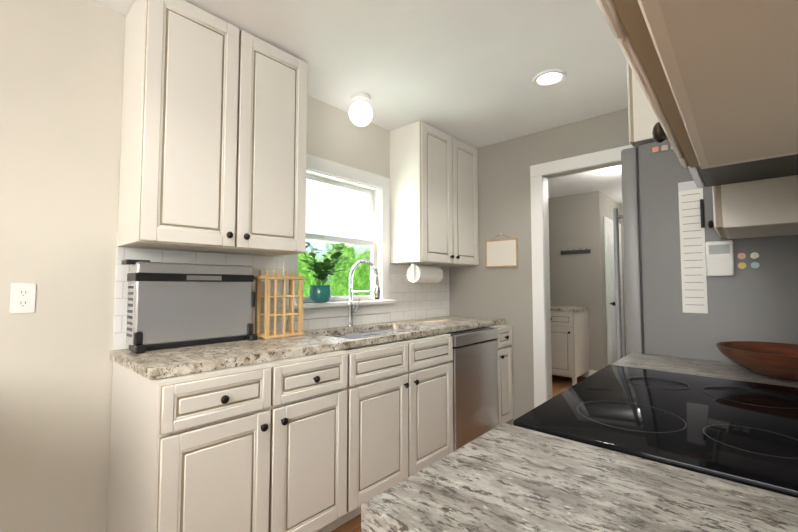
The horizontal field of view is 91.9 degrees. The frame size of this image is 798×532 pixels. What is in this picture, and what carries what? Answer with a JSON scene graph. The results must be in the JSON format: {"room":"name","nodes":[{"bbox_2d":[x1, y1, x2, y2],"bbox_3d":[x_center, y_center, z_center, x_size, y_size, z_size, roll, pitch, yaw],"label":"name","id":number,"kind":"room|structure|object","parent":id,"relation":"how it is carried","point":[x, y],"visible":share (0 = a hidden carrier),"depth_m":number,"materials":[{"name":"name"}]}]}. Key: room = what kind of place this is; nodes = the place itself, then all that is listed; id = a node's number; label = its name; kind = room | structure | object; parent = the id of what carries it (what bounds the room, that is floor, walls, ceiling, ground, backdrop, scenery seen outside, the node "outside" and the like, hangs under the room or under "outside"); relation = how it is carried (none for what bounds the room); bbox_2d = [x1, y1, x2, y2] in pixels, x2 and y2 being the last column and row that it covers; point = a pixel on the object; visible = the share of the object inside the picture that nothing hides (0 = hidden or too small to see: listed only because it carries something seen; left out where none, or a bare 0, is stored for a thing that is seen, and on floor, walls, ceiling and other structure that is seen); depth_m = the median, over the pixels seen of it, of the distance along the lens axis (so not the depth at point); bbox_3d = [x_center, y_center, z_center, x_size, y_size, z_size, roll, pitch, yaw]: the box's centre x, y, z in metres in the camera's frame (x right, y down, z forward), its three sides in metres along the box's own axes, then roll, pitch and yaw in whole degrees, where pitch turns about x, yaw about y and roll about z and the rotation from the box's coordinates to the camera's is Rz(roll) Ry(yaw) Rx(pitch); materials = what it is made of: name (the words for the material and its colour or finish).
{"room":"kitchen","nodes":[
{"label":"kitchen","id":0,"kind":"room"},
{"bbox_2d":[0,0,440,531],"bbox_3d":[-0.582,0.109,2.533,0.100,2.430,8.100,-3,-4,42],"label":"wall","id":1,"kind":"structure","parent":0,"point":[61,78],"depth_m":1.58,"materials":[{"name":"beige paint"}]},
{"bbox_2d":[10,283,35,313],"bbox_3d":[-1.445,0.124,1.484,0.008,0.115,0.070,-3,-4,42],"label":"duplex electrical outlet","id":2,"kind":"object","parent":1,"relation":"attached to","point":[22,297],"visible":1,"depth_m":1.48,"materials":[{"name":"white plastic"}]},
{"bbox_2d":[117,0,307,255],"bbox_3d":[-0.863,-0.606,1.908,0.358,1.056,0.770,-3,-4,42],"label":"upper cabinet","id":3,"kind":"object","parent":1,"relation":"attached to","point":[213,157],"visible":1,"depth_m":1.72,"materials":[{"name":"white wood"}]},
{"bbox_2d":[113,242,449,349],"bbox_3d":[-0.390,0.178,2.663,0.008,0.475,2.584,-3,-4,42],"label":"tile backsplash","id":4,"kind":"structure","parent":1,"relation":"attached to","point":[418,300],"depth_m":2.29,"materials":[{"name":"white tile"}]},
{"bbox_2d":[280,154,394,320],"bbox_3d":[-0.408,-0.180,2.700,0.154,1.055,0.970,-3,-4,42],"label":"kitchen window","id":5,"kind":"structure","parent":1,"relation":"in","point":[375,188],"depth_m":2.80,"materials":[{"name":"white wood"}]},
{"bbox_2d":[300,242,349,302],"bbox_3d":[-0.488,0.039,2.472,0.186,0.392,0.412,-3,-4,42],"label":"potted plant","id":6,"kind":"object","parent":5,"relation":"on","point":[319,293],"visible":1,"depth_m":2.44,"materials":[{"name":"green plant"}]},
{"bbox_2d":[390,121,478,266],"bbox_3d":[0.330,-0.539,3.239,0.358,1.056,0.815,-3,-4,42],"label":"upper cabinet","id":7,"kind":"object","parent":1,"relation":"attached to","point":[433,195],"visible":0.98,"depth_m":3.00,"materials":[{"name":"white wood"}]},
{"bbox_2d":[407,263,442,282],"bbox_3d":[0.212,0.060,3.101,0.138,0.148,0.322,-3,-4,42],"label":"paper towel holder","id":8,"kind":"object","parent":7,"relation":"attached to","point":[422,273],"visible":1,"depth_m":3.02,"materials":[{"name":"white paper"}]},
{"bbox_2d":[89,0,627,203],"bbox_3d":[1.632,-1.174,1.689,4.610,0.050,9.700,-3,-4,42],"label":"ceiling","id":9,"kind":"structure","parent":0,"point":[466,71],"depth_m":2.10,"materials":[{"name":"white paint"}]},
{"bbox_2d":[349,92,372,126],"bbox_3d":[-0.249,-1.011,2.519,0.156,0.192,0.156,-3,-4,42],"label":"globe ceiling light","id":10,"kind":"object","parent":9,"relation":"attached to","point":[360,112],"visible":1,"depth_m":2.47,"materials":[{"name":"white glass"}]},
{"bbox_2d":[532,69,566,87],"bbox_3d":[0.894,-1.113,2.293,0.189,0.011,0.189,0,-3,-3],"label":"recessed light","id":11,"kind":"object","parent":9,"relation":"in","point":[549,78],"visible":1,"depth_m":2.26,"materials":[{"name":"white plastic"}]},
{"bbox_2d":[331,375,585,531],"bbox_3d":[1.632,1.302,1.565,4.610,0.050,9.700,-3,-4,42],"label":"floor","id":12,"kind":"structure","parent":0,"point":[560,384],"depth_m":4.36,"materials":[{"name":"laminate"}]},
{"bbox_2d":[107,350,347,531],"bbox_3d":[-0.735,0.848,1.749,0.659,0.872,0.812,-3,-4,42],"label":"base cabinet","id":13,"kind":"object","parent":12,"relation":"on","point":[259,447],"visible":0.98,"depth_m":1.50,"materials":[{"name":"white wood"}]},
{"bbox_2d":[335,329,452,528],"bbox_3d":[-0.163,0.880,2.388,0.659,0.872,0.900,-3,-4,42],"label":"base cabinet","id":14,"kind":"object","parent":12,"relation":"on","point":[399,411],"visible":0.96,"depth_m":2.11,"materials":[{"name":"white wood"}]},
{"bbox_2d":[110,316,504,379],"bbox_3d":[-0.182,0.426,2.455,0.562,0.038,2.596,-3,-4,42],"label":"countertop","id":15,"kind":"structure","parent":14,"relation":"on","point":[162,363],"depth_m":1.77,"materials":[{"name":"stone"}]},
{"bbox_2d":[121,259,257,353],"bbox_3d":[-0.980,0.179,1.849,0.177,0.393,0.566,-3,-4,42],"label":"toaster oven","id":16,"kind":"object","parent":15,"relation":"on","point":[173,305],"visible":1,"depth_m":1.79,"materials":[{"name":"silver metal"}]},
{"bbox_2d":[254,270,304,338],"bbox_3d":[-0.668,0.208,2.162,0.140,0.365,0.250,-3,-4,42],"label":"rack","id":17,"kind":"object","parent":15,"relation":"on","point":[267,314],"visible":0.98,"depth_m":2.12,"materials":[{"name":"beige wood"}]},
{"bbox_2d":[346,259,380,327],"bbox_3d":[-0.227,0.182,2.554,0.307,0.457,0.090,-3,-4,42],"label":"faucet","id":18,"kind":"object","parent":15,"relation":"on","point":[376,291],"visible":0.98,"depth_m":2.60,"materials":[{"name":"silver metal"}]},
{"bbox_2d":[331,329,437,349],"bbox_3d":[-0.148,0.550,2.445,0.435,0.208,0.780,-3,-4,42],"label":"sink basin","id":19,"kind":"object","parent":15,"relation":"in","point":[369,334],"visible":0.06,"depth_m":2.63,"materials":[{"name":"silver metal"}]},
{"bbox_2d":[445,327,497,451],"bbox_3d":[0.345,0.911,2.942,0.604,0.866,0.598,-3,-4,42],"label":"dishwasher","id":20,"kind":"object","parent":12,"relation":"on","point":[474,361],"visible":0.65,"depth_m":2.71,"materials":[{"name":"grey metal"}]},
{"bbox_2d":[487,324,512,425],"bbox_3d":[0.627,0.924,3.270,0.659,0.872,0.262,-3,-4,42],"label":"base cabinet","id":21,"kind":"object","parent":12,"relation":"on","point":[505,383],"visible":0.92,"depth_m":3.07,"materials":[{"name":"white wood"}]},
{"bbox_2d":[550,306,589,384],"bbox_3d":[2.086,0.989,4.986,0.548,0.913,0.621,-3,-4,42],"label":"base cabinet","id":22,"kind":"object","parent":12,"relation":"on","point":[569,341],"visible":0.69,"depth_m":4.72,"materials":[{"name":"white wood"}]},
{"bbox_2d":[513,365,797,497],"bbox_3d":[0.705,0.651,0.859,0.693,1.176,0.755,-3,-4,42],"label":"range","id":23,"kind":"object","parent":12,"relation":"on","point":[742,432],"visible":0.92,"depth_m":0.79,"materials":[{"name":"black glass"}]},
{"bbox_2d":[613,139,797,362],"bbox_3d":[1.485,0.388,1.797,0.678,1.799,0.939,-3,-4,42],"label":"fridge","id":24,"kind":"object","parent":12,"relation":"on","point":[696,287],"visible":0.52,"depth_m":1.53,"materials":[{"name":"grey metal"}]},
{"bbox_3d":[0.336,0.781,0.414,0.660,0.872,0.382,-3,-4,42],"label":"base cabinet","id":25,"kind":"object","parent":12,"relation":"on","visible":0},
{"bbox_2d":[361,423,797,531],"bbox_3d":[0.329,0.325,0.431,0.664,0.038,0.402,-3,-4,42],"label":"countertop","id":26,"kind":"structure","parent":25,"relation":"on","point":[504,477],"depth_m":0.52,"materials":[{"name":"grey stone"}]},
{"bbox_3d":[1.097,0.824,1.264,0.660,0.872,0.375,-3,-4,42],"label":"base cabinet","id":27,"kind":"object","parent":12,"relation":"on","visible":0},
{"bbox_2d":[611,352,797,387],"bbox_3d":[1.103,0.367,1.282,0.649,0.038,0.378,-3,-4,42],"label":"countertop","id":28,"kind":"structure","parent":27,"relation":"on","point":[716,369],"depth_m":1.33,"materials":[{"name":"grey stone"}]},
{"bbox_2d":[715,341,797,380],"bbox_3d":[1.203,0.300,1.195,0.344,0.085,0.344,-3,-4,42],"label":"bowl","id":29,"kind":"object","parent":28,"relation":"on","point":[775,360],"visible":1,"depth_m":1.18,"materials":[{"name":"brown wood"}]},
{"bbox_2d":[449,108,630,424],"bbox_3d":[1.380,0.127,2.884,2.555,2.430,0.100,-3,-4,42],"label":"wall","id":30,"kind":"structure","parent":0,"point":[480,290],"depth_m":3.19,"materials":[{"name":"beige paint"}]},
{"bbox_2d":[485,233,517,267],"bbox_3d":[0.866,-0.133,3.279,0.300,0.289,0.012,-3,-4,42],"label":"sign frame","id":31,"kind":"object","parent":30,"relation":"attached to","point":[501,252],"visible":1,"depth_m":3.27,"materials":[{"name":"brown wood"}]},
{"bbox_2d":[530,145,632,407],"bbox_3d":[1.503,0.254,2.768,1.065,2.165,0.132,-3,-4,42],"label":"trim","id":32,"kind":"structure","parent":30,"relation":"attached to","point":[541,174],"depth_m":3.04,"materials":[{"name":"white wood"}]},
{"bbox_2d":[548,192,591,369],"bbox_3d":[2.305,0.248,5.314,0.690,2.430,0.100,-3,-4,42],"label":"wall","id":33,"kind":"structure","parent":0,"point":[576,221],"depth_m":5.24,"materials":[{"name":"beige paint"}]},
{"bbox_2d":[561,248,590,254],"bbox_3d":[2.358,-0.193,5.177,0.380,0.075,0.064,-3,-4,42],"label":"hook rail","id":34,"kind":"object","parent":33,"relation":"attached to","point":[580,251],"visible":0.98,"depth_m":5.18,"materials":[{"name":"grey metal"}]},
{"bbox_2d":[588,191,623,370],"bbox_3d":[2.937,0.253,5.406,0.110,2.430,1.080,-3,-4,42],"label":"wall","id":35,"kind":"structure","parent":0,"point":[600,205],"depth_m":5.03,"materials":[{"name":"beige paint"}]},
{"bbox_2d":[581,370,596,376],"bbox_3d":[1.625,1.366,4.329,0.714,0.100,2.430,-3,-4,42],"label":"baseboard","id":36,"kind":"structure","parent":35,"relation":"attached to","point":[591,372],"depth_m":5.00,"materials":[{"name":"white wood"}]},
{"bbox_2d":[604,216,624,364],"bbox_3d":[3.068,0.408,5.408,0.088,2.120,0.910,-3,-4,42],"label":"hall door","id":37,"kind":"structure","parent":35,"relation":"in","point":[610,294],"depth_m":5.27,"materials":[{"name":"white wood"}]},
{"bbox_2d":[620,204,626,355],"bbox_3d":[3.957,0.248,5.312,1.755,2.430,0.100,-3,-4,42],"label":"wall","id":38,"kind":"structure","parent":0,"point":[621,211],"depth_m":5.75,"materials":[{"name":"beige paint"}]},
{"bbox_3d":[2.481,0.096,2.275,0.100,2.430,6.600,-3,-4,42],"label":"wall","id":39,"kind":"structure","parent":0,"visible":0},
{"bbox_2d":[627,61,667,147],"bbox_3d":[1.528,-0.819,1.832,0.666,0.585,0.919,-3,-4,42],"label":"upper cabinet","id":40,"kind":"object","parent":39,"relation":"attached to","point":[642,120],"visible":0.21,"depth_m":1.66,"materials":[{"name":"white wood"}]},
{"bbox_2d":[596,0,797,168],"bbox_3d":[0.391,-0.684,0.334,0.375,1.056,0.478,-3,-4,42],"label":"upper cabinet","id":41,"kind":"object","parent":39,"relation":"attached to","point":[717,80],"visible":1,"depth_m":0.31,"materials":[{"name":"white wood"}]},
{"bbox_2d":[632,71,797,187],"bbox_3d":[0.795,-0.386,0.810,0.424,0.247,0.780,-3,-4,42],"label":"over-the-range microwave","id":42,"kind":"object","parent":39,"relation":"attached to","point":[782,166],"visible":0.06,"depth_m":1.03,"materials":[{"name":"black plastic"}]},
{"bbox_2d":[708,175,797,238],"bbox_3d":[1.202,-0.639,1.240,0.375,1.056,0.375,-3,-4,42],"label":"upper cabinet","id":43,"kind":"object","parent":39,"relation":"attached to","point":[761,208],"visible":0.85,"depth_m":1.13,"materials":[{"name":"white wood"}]}
]}

